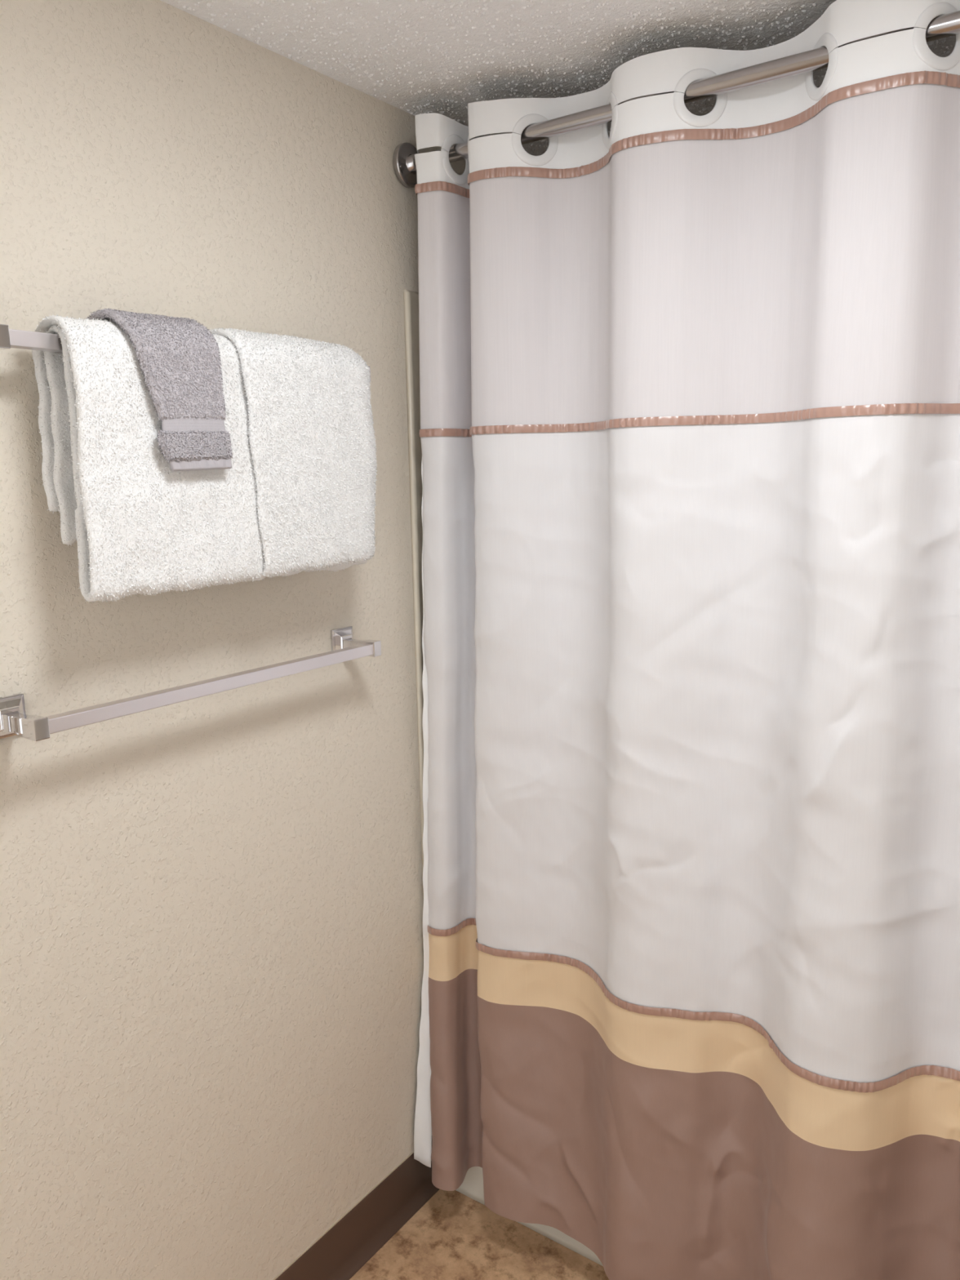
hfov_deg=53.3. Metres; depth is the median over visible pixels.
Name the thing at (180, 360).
washcloth
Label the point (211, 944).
wall
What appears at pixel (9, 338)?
towel bar
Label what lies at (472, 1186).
bathtub
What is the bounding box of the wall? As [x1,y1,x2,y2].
[0,0,465,1279]
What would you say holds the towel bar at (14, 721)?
attached to the wall
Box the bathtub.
[455,1166,603,1266]
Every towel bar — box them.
[0,324,370,381]
[0,626,381,741]
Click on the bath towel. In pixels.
(297, 495)
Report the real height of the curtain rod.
0.073 m
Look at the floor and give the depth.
1.87 m
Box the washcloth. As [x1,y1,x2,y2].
[85,308,232,471]
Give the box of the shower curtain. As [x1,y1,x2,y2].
[413,0,959,1279]
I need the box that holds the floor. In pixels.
[349,1189,608,1279]
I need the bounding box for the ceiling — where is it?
[160,0,955,155]
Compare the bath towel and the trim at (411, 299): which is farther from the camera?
the trim at (411, 299)
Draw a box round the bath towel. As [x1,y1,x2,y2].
[31,314,377,603]
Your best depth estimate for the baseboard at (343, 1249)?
1.86 m
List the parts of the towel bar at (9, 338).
post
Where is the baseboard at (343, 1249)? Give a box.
[272,1138,439,1279]
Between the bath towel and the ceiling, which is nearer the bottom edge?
the bath towel
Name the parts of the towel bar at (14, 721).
wall plate, post, wall plate, post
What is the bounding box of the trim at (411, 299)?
[403,289,423,904]
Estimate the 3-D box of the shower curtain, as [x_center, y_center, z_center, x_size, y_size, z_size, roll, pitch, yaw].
[0.468,0.150,1.410,1.477,1.998,0.206,6,12,35]
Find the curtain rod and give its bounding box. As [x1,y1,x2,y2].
[392,10,959,188]

